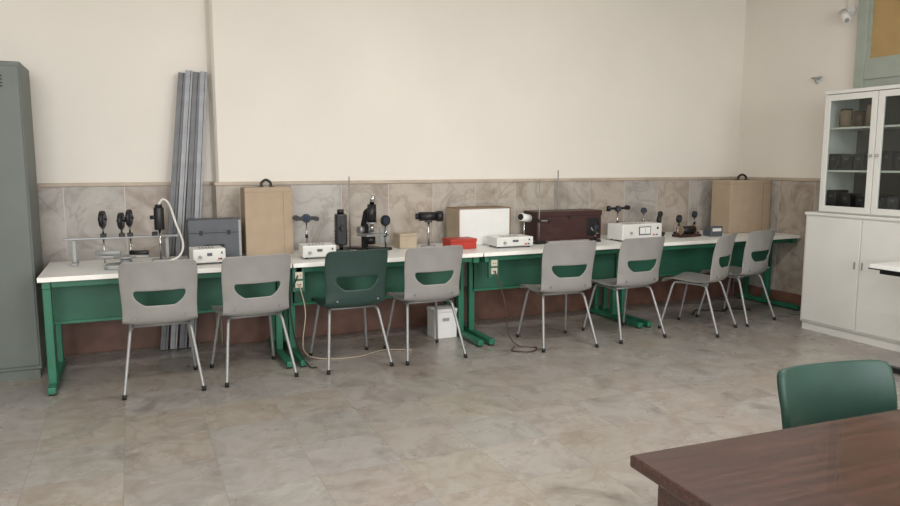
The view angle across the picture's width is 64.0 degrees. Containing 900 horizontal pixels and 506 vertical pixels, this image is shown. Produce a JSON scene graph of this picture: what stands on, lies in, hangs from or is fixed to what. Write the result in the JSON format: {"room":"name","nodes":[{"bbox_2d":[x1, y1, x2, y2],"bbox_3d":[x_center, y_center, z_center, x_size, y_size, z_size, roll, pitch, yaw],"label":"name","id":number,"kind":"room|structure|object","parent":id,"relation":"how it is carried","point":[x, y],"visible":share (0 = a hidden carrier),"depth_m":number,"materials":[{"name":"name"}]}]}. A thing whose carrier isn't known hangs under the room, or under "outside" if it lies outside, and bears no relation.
{"room":"science classroom","nodes":[
{"label":"science classroom","id":0,"kind":"room"},
{"bbox_2d":[0,0,745,182],"bbox_3d":[-1.348,-0.950,6.083,9.700,3.300,0.350,-3,8,-24],"label":"wall","id":1,"kind":"structure","parent":0,"point":[297,90],"depth_m":6.18,"materials":[{"name":"white paint"}]},
{"bbox_2d":[54,312,215,355],"bbox_3d":[-3.849,0.675,5.111,4.180,0.320,0.030,-3,8,-24],"label":"baseboard","id":2,"kind":"structure","parent":1,"relation":"attached to","point":[111,335],"depth_m":5.63,"materials":[{"name":"red stone"}]},
{"bbox_2d":[37,179,734,343],"bbox_3d":[-1.313,0.063,6.106,9.680,1.285,0.170,-3,8,-24],"label":"wainscot","id":3,"kind":"object","parent":1,"relation":"attached to","point":[64,212],"depth_m":6.21,"materials":[{"name":"stone"}]},
{"bbox_2d":[37,176,736,186],"bbox_3d":[-1.317,-0.587,6.013,9.665,0.028,0.185,-3,8,-24],"label":"trim","id":4,"kind":"structure","parent":1,"relation":"attached to","point":[734,177],"depth_m":6.20,"materials":[{"name":"stone"}]},
{"bbox_2d":[222,273,732,344],"bbox_3d":[0.646,0.448,6.910,5.430,0.320,0.040,-3,8,-24],"label":"baseboard","id":5,"kind":"structure","parent":1,"relation":"attached to","point":[488,304],"depth_m":6.68,"materials":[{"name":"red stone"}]},
{"bbox_2d":[0,295,899,505],"bbox_3d":[0.427,1.241,2.302,10.100,0.100,9.150,-3,8,-24],"label":"floor","id":6,"kind":"structure","parent":0,"point":[497,425],"depth_m":4.21,"materials":[{"name":"stone"}]},
{"bbox_2d":[0,61,46,381],"bbox_3d":[-3.262,-0.202,4.870,0.800,2.120,0.520,-3,8,-24],"label":"locker","id":7,"kind":"object","parent":6,"relation":"on","point":[23,355],"visible":0.91,"depth_m":4.81,"materials":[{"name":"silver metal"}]},
{"bbox_2d":[118,259,205,399],"bbox_3d":[-1.916,0.448,4.760,0.500,0.865,0.548,-3,8,-24],"label":"chair","id":8,"kind":"object","parent":6,"relation":"on","point":[133,277],"visible":1,"depth_m":4.53,"materials":[{"name":"grey plastic"}]},
{"bbox_2d":[37,253,292,395],"bbox_3d":[-2.002,0.447,5.193,1.590,0.751,0.860,-3,8,-24],"label":"lab table","id":9,"kind":"object","parent":6,"relation":"on","point":[84,292],"visible":0.62,"depth_m":4.95,"materials":[{"name":"green metal"}]},
{"bbox_2d":[62,209,177,265],"bbox_3d":[-2.365,-0.122,5.190,0.760,0.380,0.180,-3,8,-24],"label":"bench","id":10,"kind":"object","parent":9,"relation":"on","point":[128,218],"visible":0.93,"depth_m":5.15,"materials":[{"name":"metal"}]},
{"bbox_2d":[95,250,148,269],"bbox_3d":[-2.236,0.042,4.919,0.345,0.122,0.180,-2,7,-16],"label":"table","id":11,"kind":"object","parent":9,"relation":"on","point":[116,254],"visible":0.74,"depth_m":4.89,"materials":[{"name":"grey metal"}]},
{"bbox_2d":[150,198,183,260],"bbox_3d":[-2.045,-0.158,5.141,0.205,0.463,0.193,5,9,33],"label":"lamp","id":12,"kind":"object","parent":9,"relation":"on","point":[158,216],"visible":0.77,"depth_m":5.12,"materials":[{"name":"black metal"}]},
{"bbox_2d":[189,245,225,264],"bbox_3d":[-1.739,0.016,5.165,0.220,0.111,0.222,-4,8,-28],"label":"supplies","id":13,"kind":"object","parent":9,"relation":"on","point":[201,254],"visible":0.82,"depth_m":5.09,"materials":[{"name":"white metal"}]},
{"bbox_2d":[186,217,241,257],"bbox_3d":[-1.799,-0.119,5.486,0.384,0.300,0.240,-3,8,-24],"label":"equipment case","id":14,"kind":"object","parent":9,"relation":"on","point":[225,232],"visible":0.88,"depth_m":5.42,"materials":[{"name":"grey plastic"},{"name":"grey metal"}]},
{"bbox_2d":[240,179,293,255],"bbox_3d":[-1.443,-0.290,5.678,0.367,0.590,0.223,-3,8,-24],"label":"instrument case","id":15,"kind":"object","parent":9,"relation":"on","point":[266,212],"visible":0.99,"depth_m":5.58,"materials":[{"name":"brown wood"}]},
{"bbox_2d":[160,72,185,349],"bbox_3d":[-2.167,-0.319,5.630,0.053,2.158,0.318,7,10,43],"label":"rail","id":16,"kind":"object","parent":6,"relation":"on","point":[181,76],"visible":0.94,"depth_m":5.60,"materials":[{"name":"grey metal"}]},
{"bbox_2d":[170,70,192,348],"bbox_3d":[-2.110,-0.332,5.653,0.053,2.177,0.300,6,10,41],"label":"rail","id":17,"kind":"object","parent":6,"relation":"on","point":[189,74],"visible":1,"depth_m":5.62,"materials":[{"name":"grey metal"}]},
{"bbox_2d":[179,72,199,347],"bbox_3d":[-2.053,-0.330,5.679,0.055,2.167,0.290,6,9,40],"label":"rail","id":18,"kind":"object","parent":6,"relation":"on","point":[196,75],"visible":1,"depth_m":5.65,"materials":[{"name":"grey metal"}]},
{"bbox_2d":[189,71,206,346],"bbox_3d":[-1.998,-0.336,5.703,0.055,2.171,0.271,6,9,37],"label":"rail","id":19,"kind":"object","parent":6,"relation":"on","point":[203,75],"visible":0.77,"depth_m":5.66,"materials":[{"name":"grey metal"}]},
{"bbox_2d":[210,253,298,387],"bbox_3d":[-1.391,0.415,5.022,0.500,0.865,0.548,-4,8,-30],"label":"chair","id":20,"kind":"object","parent":6,"relation":"on","point":[254,269],"visible":1,"depth_m":4.80,"materials":[{"name":"grey plastic"}]},
{"bbox_2d":[309,249,393,374],"bbox_3d":[-0.747,0.379,5.303,0.500,0.865,0.548,-3,8,-26],"label":"chair","id":21,"kind":"object","parent":6,"relation":"on","point":[354,263],"visible":1,"depth_m":5.08,"materials":[{"name":"green plastic"}]},
{"bbox_2d":[282,243,483,367],"bbox_3d":[-0.577,0.368,5.816,1.515,0.751,0.860,-3,8,-24],"label":"lab table","id":22,"kind":"object","parent":6,"relation":"on","point":[310,272],"visible":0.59,"depth_m":5.65,"materials":[{"name":"green metal"}]},
{"bbox_2d":[295,272,302,278],"bbox_3d":[-1.089,0.162,5.182,0.056,0.050,0.014,-3,8,-24],"label":"socket","id":23,"kind":"object","parent":22,"relation":"attached to","point":[300,274],"depth_m":5.18,"materials":[{"name":"white plastic"}]},
{"bbox_2d":[295,281,302,287],"bbox_3d":[-1.089,0.226,5.190,0.056,0.050,0.014,-3,8,-24],"label":"socket","id":24,"kind":"object","parent":22,"relation":"attached to","point":[297,283],"depth_m":5.18,"materials":[{"name":"white plastic"}]},
{"bbox_2d":[293,214,318,242],"bbox_3d":[-1.131,-0.150,5.670,0.200,0.315,0.110,-3,8,-24],"label":"holder","id":25,"kind":"object","parent":22,"relation":"on","point":[306,218],"visible":0.88,"depth_m":5.65,"materials":[{"name":"black metal"}]},
{"bbox_2d":[299,242,335,258],"bbox_3d":[-1.005,-0.017,5.466,0.250,0.101,0.222,-3,8,-21],"label":"supplies","id":26,"kind":"object","parent":22,"relation":"on","point":[306,250],"visible":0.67,"depth_m":5.38,"materials":[{"name":"white metal"}]},
{"bbox_2d":[334,209,349,250],"bbox_3d":[-0.868,-0.175,5.745,0.120,0.345,0.130,-3,8,-24],"label":"lamp","id":27,"kind":"object","parent":22,"relation":"on","point":[340,219],"visible":0.85,"depth_m":5.72,"materials":[{"name":"black metal"}]},
{"bbox_2d":[343,177,357,249],"bbox_3d":[-0.827,-0.332,5.969,0.140,0.600,0.100,-3,8,-24],"label":"stand","id":28,"kind":"object","parent":22,"relation":"on","point":[350,247],"visible":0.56,"depth_m":5.98,"materials":[{"name":"black metal"}]},
{"bbox_2d":[356,194,386,249],"bbox_3d":[-0.641,-0.241,5.783,0.188,0.467,0.211,-7,10,-43],"label":"microscope","id":29,"kind":"object","parent":22,"relation":"on","point":[369,214],"visible":0.91,"depth_m":5.76,"materials":[{"name":"black metal"}]},
{"bbox_2d":[379,215,391,249],"bbox_3d":[-0.533,-0.171,5.955,0.110,0.285,0.110,6,10,41],"label":"holder","id":30,"kind":"object","parent":22,"relation":"on","point":[385,219],"visible":0.8,"depth_m":5.95,"materials":[{"name":"black metal"}]},
{"bbox_2d":[393,232,416,248],"bbox_3d":[-0.379,-0.109,6.097,0.164,0.126,0.124,-4,8,-30],"label":"carton","id":31,"kind":"object","parent":22,"relation":"on","point":[402,240],"visible":0.95,"depth_m":6.05,"materials":[{"name":"beige cardboard"}]},
{"bbox_2d":[415,211,442,246],"bbox_3d":[-0.177,-0.201,6.086,0.230,0.311,0.140,-1,7,-12],"label":"telescope","id":32,"kind":"object","parent":22,"relation":"on","point":[428,217],"visible":0.93,"depth_m":6.05,"materials":[{"name":"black metal"}]},
{"bbox_2d":[436,211,442,221],"bbox_3d":[-0.089,-0.312,6.090,0.050,0.092,0.092,-1,7,-12],"label":"hood","id":33,"kind":"object","parent":32,"relation":"attached to","point":[439,214],"depth_m":6.05,"materials":[{"name":"black metal"}]},
{"bbox_2d":[442,237,476,248],"bbox_3d":[0.080,-0.083,6.051,0.248,0.085,0.168,-4,8,-27],"label":"box","id":34,"kind":"object","parent":22,"relation":"on","point":[466,242],"visible":0.88,"depth_m":6.00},
{"bbox_2d":[383,245,467,364],"bbox_3d":[-0.203,0.350,5.530,0.500,0.865,0.548,-3,8,-25],"label":"chair","id":35,"kind":"object","parent":6,"relation":"on","point":[436,258],"visible":1,"depth_m":5.30,"materials":[{"name":"grey plastic"}]},
{"bbox_2d":[427,305,456,338],"bbox_3d":[-0.068,0.584,6.111,0.210,0.250,0.185,-3,8,-24],"label":"storage box","id":36,"kind":"object","parent":6,"relation":"on","point":[447,328],"visible":0.93,"depth_m":6.04,"materials":[{"name":"white plastic"}]},
{"bbox_2d":[290,271,750,367],"bbox_3d":[0.978,0.385,6.056,4.625,0.666,0.581,-4,8,-27],"label":"power cable","id":37,"kind":"object","parent":6,"relation":"on","point":[495,271],"visible":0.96,"depth_m":5.47,"materials":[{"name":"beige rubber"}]},
{"bbox_2d":[454,237,642,345],"bbox_3d":[0.844,0.290,6.438,1.570,0.751,0.860,-3,8,-24],"label":"lab table","id":38,"kind":"object","parent":6,"relation":"on","point":[514,266],"visible":0.59,"depth_m":6.24,"materials":[{"name":"green metal"}]},
{"bbox_2d":[446,206,510,244],"bbox_3d":[0.253,-0.248,6.418,0.513,0.322,0.264,-3,8,-24],"label":"display box","id":39,"kind":"object","parent":38,"relation":"on","point":[478,222],"visible":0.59,"depth_m":6.30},
{"bbox_2d":[491,260,496,265],"bbox_3d":[0.356,0.082,5.815,0.056,0.050,0.014,-3,8,-24],"label":"socket","id":40,"kind":"object","parent":38,"relation":"attached to","point":[493,262],"depth_m":5.81,"materials":[{"name":"white plastic"}]},
{"bbox_2d":[491,268,496,273],"bbox_3d":[0.356,0.146,5.823,0.056,0.050,0.014,-3,8,-24],"label":"socket","id":41,"kind":"object","parent":38,"relation":"attached to","point":[493,270],"depth_m":5.81,"materials":[{"name":"white plastic"}]},
{"bbox_2d":[486,234,532,247],"bbox_3d":[0.516,-0.101,6.175,0.340,0.091,0.242,-3,8,-22],"label":"supplies","id":42,"kind":"object","parent":38,"relation":"on","point":[498,241],"visible":1,"depth_m":6.10,"materials":[{"name":"white metal"}]},
{"bbox_2d":[518,213,531,234],"bbox_3d":[0.657,-0.220,6.389,0.109,0.273,0.138,7,10,43],"label":"lamp","id":43,"kind":"object","parent":38,"relation":"on","point":[521,217],"visible":0.71,"depth_m":6.35,"materials":[{"name":"white metal"}]},
{"bbox_2d":[533,180,549,243],"bbox_3d":[0.815,-0.363,6.375,0.172,0.560,0.100,-3,8,-24],"label":"stand","id":44,"kind":"object","parent":38,"relation":"on","point":[539,220],"visible":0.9,"depth_m":6.38,"materials":[{"name":"black metal"}]},
{"bbox_2d":[557,170,558,208],"bbox_3d":[1.029,-0.467,6.881,0.040,0.640,0.020,-3,8,-24],"label":"rod","id":45,"kind":"object","parent":38,"relation":"on","point":[558,170],"visible":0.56,"depth_m":6.86,"materials":[{"name":"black metal"}]},
{"bbox_2d":[524,209,601,240],"bbox_3d":[1.066,-0.267,6.771,0.712,0.270,0.258,-3,8,-24],"label":"box","id":46,"kind":"object","parent":38,"relation":"on","point":[565,224],"visible":0.88,"depth_m":6.67,"materials":[{"name":"brown wood"}]},
{"bbox_2d":[589,224,600,241],"bbox_3d":[1.328,-0.187,6.582,0.110,0.160,0.110,-3,8,-24],"label":"holder","id":47,"kind":"object","parent":38,"relation":"on","point":[595,227],"visible":0.98,"depth_m":6.57,"materials":[{"name":"black metal"}]},
{"bbox_2d":[516,240,598,352],"bbox_3d":[0.868,0.307,5.869,0.500,0.865,0.548,-2,8,-19],"label":"chair","id":48,"kind":"object","parent":6,"relation":"on","point":[572,252],"visible":1,"depth_m":5.64,"materials":[{"name":"grey plastic"}]},
{"bbox_2d":[581,236,666,343],"bbox_3d":[1.488,0.272,6.152,0.500,0.865,0.548,-4,8,-27],"label":"chair","id":49,"kind":"object","parent":6,"relation":"on","point":[647,248],"visible":0.99,"depth_m":5.93,"materials":[{"name":"grey plastic"}]},
{"bbox_2d":[658,232,737,337],"bbox_3d":[2.208,0.244,6.371,0.548,0.865,0.500,6,9,39],"label":"chair","id":50,"kind":"object","parent":6,"relation":"on","point":[725,243],"visible":1,"depth_m":6.21,"materials":[{"name":"grey plastic"}]},
{"bbox_2d":[599,225,800,327],"bbox_3d":[2.454,0.145,7.135,1.930,0.864,0.860,-3,8,-24],"label":"lab table","id":51,"kind":"object","parent":6,"relation":"on","point":[687,254],"depth_m":7.01,"materials":[{"name":"green metal"}]},
{"bbox_2d":[606,205,629,222],"bbox_3d":[1.627,-0.310,6.986,0.262,0.302,0.110,-3,8,-24],"label":"holder","id":52,"kind":"object","parent":51,"relation":"on","point":[617,209],"visible":0.8,"depth_m":6.96,"materials":[{"name":"black metal"}]},
{"bbox_2d":[607,221,661,240],"bbox_3d":[1.724,-0.200,6.700,0.460,0.156,0.242,-3,8,-26],"label":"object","id":53,"kind":"object","parent":51,"relation":"on","point":[617,231],"visible":0.9,"depth_m":6.61,"materials":[{"name":"white metal"}]},
{"bbox_2d":[641,207,646,221],"bbox_3d":[1.931,-0.319,7.186,0.110,0.270,0.110,-1,7,-5],"label":"holder","id":54,"kind":"object","parent":51,"relation":"on","point":[643,210],"visible":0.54,"depth_m":7.16,"materials":[{"name":"black metal"}]},
{"bbox_2d":[656,216,663,235],"bbox_3d":[2.051,-0.267,7.069,0.110,0.195,0.110,6,9,40],"label":"holder","id":55,"kind":"object","parent":51,"relation":"on","point":[659,218],"visible":0.38,"depth_m":7.04,"materials":[{"name":"black metal"}]},
{"bbox_2d":[658,211,664,233],"bbox_3d":[2.113,-0.307,7.246,0.110,0.230,0.110,-7,10,-43],"label":"holder","id":56,"kind":"object","parent":51,"relation":"on","point":[660,213],"visible":0.41,"depth_m":7.22,"materials":[{"name":"black metal"}]},
{"bbox_2d":[673,215,681,233],"bbox_3d":[2.311,-0.289,7.270,0.110,0.190,0.110,-6,10,-42],"label":"holder","id":57,"kind":"object","parent":51,"relation":"on","point":[679,217],"visible":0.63,"depth_m":7.25,"materials":[{"name":"black metal"}]},
{"bbox_2d":[692,211,698,232],"bbox_3d":[2.494,-0.317,7.348,0.110,0.225,0.110,-6,10,-41],"label":"holder","id":58,"kind":"object","parent":51,"relation":"on","point":[694,213],"visible":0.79,"depth_m":7.33,"materials":[{"name":"black metal"}]},
{"bbox_2d":[703,226,722,236],"bbox_3d":[2.579,-0.218,7.066,0.140,0.100,0.124,-2,8,-19],"label":"galvanometer","id":59,"kind":"object","parent":51,"relation":"on","point":[710,231],"visible":0.99,"depth_m":7.01,"materials":[{"name":"plastic"}]},
{"bbox_2d":[710,174,771,233],"bbox_3d":[3.016,-0.521,7.466,0.552,0.600,0.263,-3,8,-24],"label":"instrument case","id":60,"kind":"object","parent":51,"relation":"on","point":[737,205],"visible":0.99,"depth_m":7.35,"materials":[{"name":"beige wood"}]},
{"bbox_2d":[696,229,775,326],"bbox_3d":[2.698,0.195,6.757,0.500,0.865,0.548,-6,9,-37],"label":"chair","id":61,"kind":"object","parent":6,"relation":"on","point":[762,240],"visible":0.84,"depth_m":6.54,"materials":[{"name":"grey plastic"}]},
{"bbox_2d":[630,409,899,505],"bbox_3d":[1.303,0.881,1.762,1.550,0.750,0.750,-3,8,-21],"label":"wooden desk","id":62,"kind":"object","parent":6,"relation":"on","point":[853,461],"visible":1,"depth_m":1.72,"materials":[{"name":"brown wood"}]},
{"bbox_2d":[777,360,897,428],"bbox_3d":[1.408,0.799,2.349,0.517,0.771,0.548,-2,7,-16],"label":"padded chair","id":63,"kind":"object","parent":6,"relation":"on","point":[814,393],"visible":0.42,"depth_m":2.53,"materials":[{"name":"green leather"}]},
{"bbox_2d":[800,211,899,351],"bbox_3d":[3.593,0.201,5.985,0.612,1.040,1.088,-3,8,-24],"label":"storage cabinet","id":64,"kind":"object","parent":6,"relation":"on","point":[841,297],"visible":0.94,"depth_m":5.92,"materials":[{"name":"white wood"}]},
{"bbox_2d":[819,84,899,217],"bbox_3d":[3.550,-0.815,5.794,0.442,1.020,0.960,-3,8,-24],"label":"display cabinet","id":65,"kind":"object","parent":64,"relation":"on","point":[860,167],"visible":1,"depth_m":6.00,"materials":[{"name":"white painted wood"},{"name":"clear glass"}]},
{"bbox_2d":[839,110,853,126],"bbox_3d":[3.333,-1.126,6.054,0.100,0.140,0.100,-3,8,-24],"label":"jar","id":66,"kind":"object","parent":65,"relation":"on","point":[846,116],"depth_m":6.01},
{"bbox_2d":[853,112,864,126],"bbox_3d":[3.381,-1.102,5.947,0.080,0.120,0.080,-3,8,-24],"label":"jar","id":67,"kind":"object","parent":65,"relation":"on","point":[859,117],"depth_m":5.92,"materials":[{"name":"brown glass"}]},
{"bbox_2d":[828,170,899,172],"bbox_3d":[3.567,-0.659,5.821,0.375,0.015,0.930,-3,8,-24],"label":"shelf","id":68,"kind":"object","parent":65,"relation":"attached to","point":[829,171],"depth_m":5.90,"materials":[{"name":"white wood"}]},
{"bbox_2d":[830,124,899,130],"bbox_3d":[3.567,-1.011,5.776,0.375,0.015,0.930,-3,8,-24],"label":"shelf","id":69,"kind":"object","parent":65,"relation":"attached to","point":[841,127],"depth_m":5.97,"materials":[{"name":"white wood"}]},
{"bbox_2d":[865,105,871,125],"bbox_3d":[3.429,-1.113,5.835,0.100,0.170,0.100,-3,8,-24],"label":"jar","id":70,"kind":"object","parent":65,"relation":"on","point":[868,113],"depth_m":5.82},
{"bbox_2d":[868,261,899,374],"bbox_3d":[3.697,0.459,5.072,1.308,0.757,0.708,-3,8,-24],"label":"work table","id":71,"kind":"object","parent":6,"relation":"on","point":[889,268],"visible":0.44,"depth_m":5.00,"materials":[{"name":"white laminate"}]},
{"bbox_2d":[738,0,858,177],"bbox_3d":[4.916,-0.707,4.162,0.200,3.300,8.950,-3,8,-24],"label":"wall","id":72,"kind":"structure","parent":0,"point":[788,43],"depth_m":7.22,"materials":[{"name":"white paint"}]},
{"bbox_2d":[734,282,800,309],"bbox_3d":[3.396,0.466,7.446,0.030,0.150,1.170,-3,8,-24],"label":"baseboard","id":73,"kind":"structure","parent":72,"relation":"attached to","point":[782,296],"depth_m":7.46,"materials":[{"name":"red stone"}]},
{"bbox_2d":[732,179,819,294],"bbox_3d":[3.407,-0.102,7.412,0.020,1.285,1.230,-3,8,-24],"label":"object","id":74,"kind":"structure","parent":72,"relation":"attached to","point":[789,200],"depth_m":7.30,"materials":[{"name":"stone"}]},
{"bbox_2d":[739,177,820,180],"bbox_3d":[3.403,-0.752,7.320,0.035,0.028,1.215,-3,8,-24],"label":"trim","id":75,"kind":"structure","parent":72,"relation":"attached to","point":[753,178],"depth_m":7.32,"materials":[{"name":"stone"}]},
{"bbox_2d":[812,76,821,84],"bbox_3d":[3.515,-1.652,6.895,0.079,0.083,0.100,-3,8,-24],"label":"wall hook","id":76,"kind":"object","parent":72,"relation":"attached to","point":[819,79],"visible":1,"depth_m":6.88,"materials":[{"name":"grey metal"}]},
{"bbox_2d":[839,0,855,22],"bbox_3d":[3.606,-2.343,6.518,0.157,0.525,0.134,-3,8,-24],"label":"security camera","id":77,"kind":"object","parent":72,"relation":"attached to","point":[845,14],"visible":1,"depth_m":6.54,"materials":[{"name":"white plastic"}]},
{"bbox_2d":[853,0,869,88],"bbox_3d":[3.704,-0.962,6.576,0.060,3.200,0.090,-3,8,-24],"label":"door frame","id":78,"kind":"structure","parent":72,"relation":"attached to","point":[864,5],"depth_m":6.44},
{"bbox_2d":[864,76,899,87],"bbox_3d":[3.915,-0.412,6.194,0.035,2.195,0.900,-3,8,-24],"label":"leaf","id":79,"kind":"object","parent":72,"relation":"attached to","point":[889,80],"visible":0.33,"depth_m":6.31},
{"bbox_2d":[870,0,899,57],"bbox_3d":[3.919,-2.025,5.992,0.015,0.685,0.840,-3,8,-24],"label":"transom pane","id":80,"kind":"object","parent":72,"relation":"attached to","point":[885,41],"visible":1,"depth_m":6.27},
{"bbox_2d":[866,0,873,58],"bbox_3d":[3.739,-2.074,6.385,0.035,0.685,0.030,-3,8,-24],"label":"bead","id":81,"kind":"object","parent":80,"relation":"attached to","point":[871,9],"visible":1,"depth_m":6.39},
{"bbox_2d":[866,54,899,60],"bbox_3d":[3.915,-1.672,6.035,0.035,0.025,0.900,-3,8,-24],"label":"bead","id":82,"kind":"object","parent":80,"relation":"attached to","point":[897,55],"visible":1,"depth_m":6.29},
{"bbox_2d":[864,57,899,79],"bbox_3d":[3.908,-1.580,6.043,0.050,0.160,0.900,-3,8,-24],"label":"bar","id":83,"kind":"object","parent":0,"point":[890,67],"depth_m":6.28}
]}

